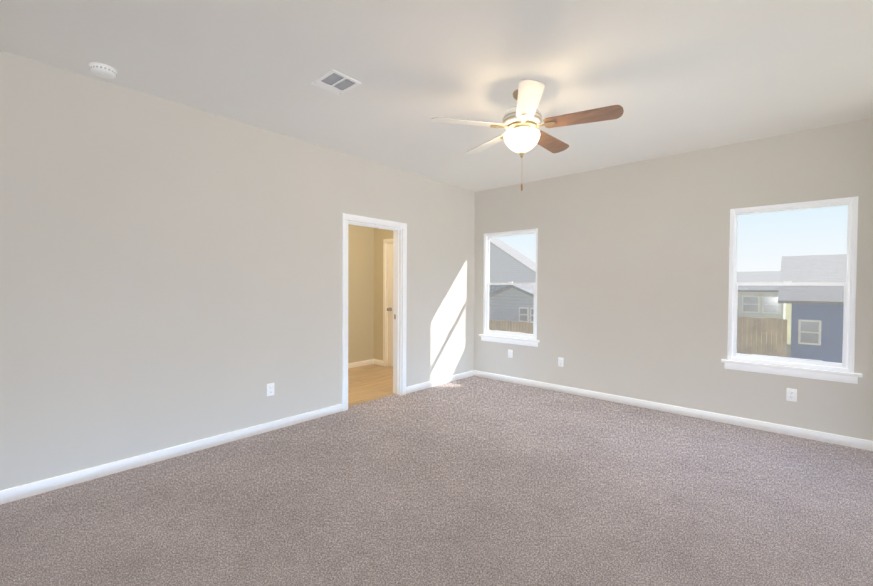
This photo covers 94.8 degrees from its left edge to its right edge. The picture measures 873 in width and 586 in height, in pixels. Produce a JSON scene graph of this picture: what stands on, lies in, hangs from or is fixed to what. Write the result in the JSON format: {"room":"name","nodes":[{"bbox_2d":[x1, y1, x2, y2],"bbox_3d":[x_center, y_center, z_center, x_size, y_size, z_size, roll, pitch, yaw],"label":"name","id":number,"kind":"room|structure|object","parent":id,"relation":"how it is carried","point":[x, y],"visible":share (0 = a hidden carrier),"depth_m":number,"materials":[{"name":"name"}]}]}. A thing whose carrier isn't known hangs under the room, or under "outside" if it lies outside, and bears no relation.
{"room":"empty bedroom","nodes":[
{"label":"empty bedroom","id":0,"kind":"room"},
{"bbox_2d":[0,50,474,490],"bbox_3d":[-1.382,-0.047,3.933,0.140,2.860,5.690,1,1,42],"label":"wall","id":1,"kind":"structure","parent":0,"point":[170,273],"depth_m":3.09,"materials":[{"name":"paint"}]},
{"bbox_2d":[0,404,341,504],"bbox_3d":[-2.070,1.233,3.079,0.014,0.083,3.195,1,1,42],"label":"baseboard","id":2,"kind":"structure","parent":1,"relation":"attached to","point":[41,486],"depth_m":2.98,"materials":[{"name":"white wood"}]},
{"bbox_2d":[267,383,273,395],"bbox_3d":[-1.522,0.887,3.688,0.007,0.115,0.070,1,1,42],"label":"electrical outlet","id":3,"kind":"object","parent":1,"relation":"attached to","point":[270,389],"visible":1,"depth_m":3.68,"materials":[{"name":"white plastic"}]},
{"bbox_2d":[342,213,406,410],"bbox_3d":[-0.743,0.203,4.653,0.176,2.102,0.934,1,1,42],"label":"door frame","id":4,"kind":"structure","parent":1,"relation":"attached to","point":[399,287],"depth_m":4.89,"materials":[{"name":"white wood"}]},
{"bbox_2d":[406,370,473,393],"bbox_3d":[0.093,1.202,5.497,0.014,0.083,1.415,1,1,42],"label":"baseboard","id":5,"kind":"structure","parent":1,"relation":"attached to","point":[424,385],"depth_m":5.41,"materials":[{"name":"white wood"}]},
{"bbox_2d":[348,224,373,367],"bbox_3d":[-2.499,-0.079,5.354,0.140,2.860,4.420,1,1,42],"label":"wall","id":6,"kind":"structure","parent":0,"point":[360,293],"depth_m":6.64,"materials":[{"name":"paint"}]},
{"bbox_2d":[348,359,373,368],"bbox_3d":[-2.448,1.191,5.326,0.014,0.083,4.140,1,1,42],"label":"baseboard","id":7,"kind":"structure","parent":6,"relation":"attached to","point":[360,363],"depth_m":6.65,"materials":[{"name":"white wood"}]},
{"bbox_2d":[348,364,393,406],"bbox_3d":[-1.875,1.307,4.814,1.835,0.116,4.420,1,1,42],"label":"floor","id":8,"kind":"structure","parent":0,"point":[366,383],"depth_m":5.51,"materials":[{"name":"brown wood"}]},
{"bbox_2d":[374,228,392,366],"bbox_3d":[-0.422,-0.085,6.341,1.640,2.860,0.100,1,1,42],"label":"wall","id":9,"kind":"structure","parent":0,"point":[380,235],"depth_m":6.76,"materials":[{"name":"paint"}]},
{"bbox_2d":[374,359,382,365],"bbox_3d":[-0.978,1.173,6.778,0.241,0.083,0.014,1,1,42],"label":"baseboard","id":10,"kind":"structure","parent":9,"relation":"attached to","point":[378,362],"depth_m":6.77,"materials":[{"name":"white wood"}]},
{"bbox_2d":[383,239,392,366],"bbox_3d":[-0.504,0.172,6.405,0.924,2.102,0.117,1,1,42],"label":"door frame","id":11,"kind":"structure","parent":9,"relation":"attached to","point":[386,242],"depth_m":6.64,"materials":[{"name":"white wood"}]},
{"bbox_2d":[387,244,392,366],"bbox_3d":[-0.536,0.210,6.370,0.752,2.004,0.108,1,1,42],"label":"hall door","id":12,"kind":"structure","parent":9,"relation":"in","point":[390,305],"depth_m":6.59,"materials":[{"name":"white wood"}]},
{"bbox_2d":[0,376,872,585],"bbox_3d":[0.216,1.356,2.615,4.215,0.120,5.550,1,1,42],"label":"floor carpet","id":13,"kind":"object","parent":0,"point":[475,481],"visible":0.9,"depth_m":2.44,"materials":[{"name":"grey carpet"}]},
{"bbox_2d":[0,0,872,191],"bbox_3d":[-0.399,-1.517,3.128,6.190,0.120,5.830,1,1,42],"label":"ceiling","id":14,"kind":"structure","parent":0,"point":[672,77],"depth_m":2.55,"materials":[{"name":"paint"}]},
{"bbox_2d":[89,62,116,78],"bbox_3d":[-2.163,-1.433,2.607,0.140,0.050,0.140,1,1,42],"label":"smoke detector","id":15,"kind":"object","parent":14,"relation":"attached to","point":[101,70],"visible":1,"depth_m":2.57,"materials":[{"name":"white plastic"}]},
{"bbox_2d":[311,70,360,95],"bbox_3d":[-0.695,-1.447,2.777,0.270,0.011,0.230,1,1,42],"label":"ceiling vent","id":16,"kind":"object","parent":14,"relation":"in","point":[335,82],"visible":1,"depth_m":2.77,"materials":[{"name":"white plastic"}]},
{"bbox_2d":[431,79,623,190],"bbox_3d":[0.654,-1.094,2.945,1.281,0.708,1.232,1,1,42],"label":"ceiling fan","id":17,"kind":"object","parent":14,"relation":"hanging from","point":[522,134],"visible":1,"depth_m":2.80,"materials":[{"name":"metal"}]},
{"bbox_2d":[474,118,872,440],"bbox_3d":[2.153,-0.041,4.682,4.410,2.860,0.140,1,1,42],"label":"wall","id":18,"kind":"structure","parent":0,"point":[633,280],"depth_m":4.28,"materials":[{"name":"paint"}]},
{"bbox_2d":[479,228,539,346],"bbox_3d":[1.027,-0.079,5.628,0.960,1.570,0.140,1,1,42],"label":"window","id":19,"kind":"structure","parent":18,"relation":"in","point":[509,335],"depth_m":5.68,"materials":[{"name":"white plastic"}]},
{"bbox_2d":[508,349,512,357],"bbox_3d":[1.029,0.847,5.600,0.070,0.115,0.007,1,1,42],"label":"electrical outlet","id":20,"kind":"object","parent":18,"relation":"attached to","point":[510,353],"visible":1,"depth_m":5.60,"materials":[{"name":"white plastic"}]},
{"bbox_2d":[558,357,562,366],"bbox_3d":[1.580,0.879,5.107,0.070,0.115,0.007,1,1,42],"label":"electrical outlet","id":21,"kind":"object","parent":18,"relation":"attached to","point":[560,362],"visible":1,"depth_m":5.11,"materials":[{"name":"white plastic"}]},
{"bbox_2d":[474,370,872,450],"bbox_3d":[2.099,1.228,4.643,4.116,0.083,0.014,1,1,42],"label":"baseboard","id":22,"kind":"structure","parent":18,"relation":"attached to","point":[858,443],"depth_m":4.09,"materials":[{"name":"white wood"}]},
{"bbox_2d":[721,196,861,383],"bbox_3d":[3.211,-0.032,3.675,0.960,1.570,0.140,1,1,42],"label":"window","id":23,"kind":"structure","parent":18,"relation":"in","point":[846,365],"depth_m":3.63,"materials":[{"name":"white plastic"}]},
{"bbox_2d":[786,388,796,401],"bbox_3d":[3.220,0.924,3.641,0.070,0.115,0.007,1,1,42],"label":"electrical outlet","id":24,"kind":"object","parent":18,"relation":"attached to","point":[791,394],"visible":1,"depth_m":3.64,"materials":[{"name":"white plastic"}]},
{"label":"outside","id":25,"kind":"structure","parent":0,"visible":0},
{"bbox_2d":[737,303,791,356],"bbox_3d":[40.724,2.500,50.961,160.000,0.300,119.500,1,1,42],"label":"ground","id":26,"kind":"structure","parent":25,"point":[788,312],"depth_m":24.50,"materials":[{"name":"beige"}]},
{"bbox_2d":[489,285,533,322],"bbox_3d":[7.051,1.091,23.033,9.560,3.110,10.600,1,1,42],"label":"house","id":27,"kind":"structure","parent":26,"relation":"on","point":[519,297],"depth_m":19.34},
{"bbox_2d":[489,238,535,292],"bbox_3d":[4.650,-1.171,34.546,19.223,7.190,2.500,1,1,42],"label":"house","id":28,"kind":"structure","parent":26,"relation":"on","point":[508,263],"depth_m":32.45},
{"bbox_2d":[489,317,786,356],"bbox_3d":[6.815,1.794,17.255,12.375,1.890,4.060,1,1,42],"label":"fence","id":29,"kind":"object","parent":26,"relation":"on","point":[746,322],"depth_m":15.20,"materials":[{"name":"brown wood"}]},
{"bbox_2d":[737,271,785,329],"bbox_3d":[23.419,0.470,31.192,6.100,4.240,8.571,1,1,42],"label":"house","id":30,"kind":"structure","parent":26,"relation":"on","point":[764,276],"depth_m":27.52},
{"bbox_2d":[778,254,846,362],"bbox_3d":[20.036,0.610,15.434,10.330,4.490,8.730,1,1,42],"label":"house","id":31,"kind":"structure","parent":26,"relation":"on","point":[820,268],"depth_m":15.46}
]}

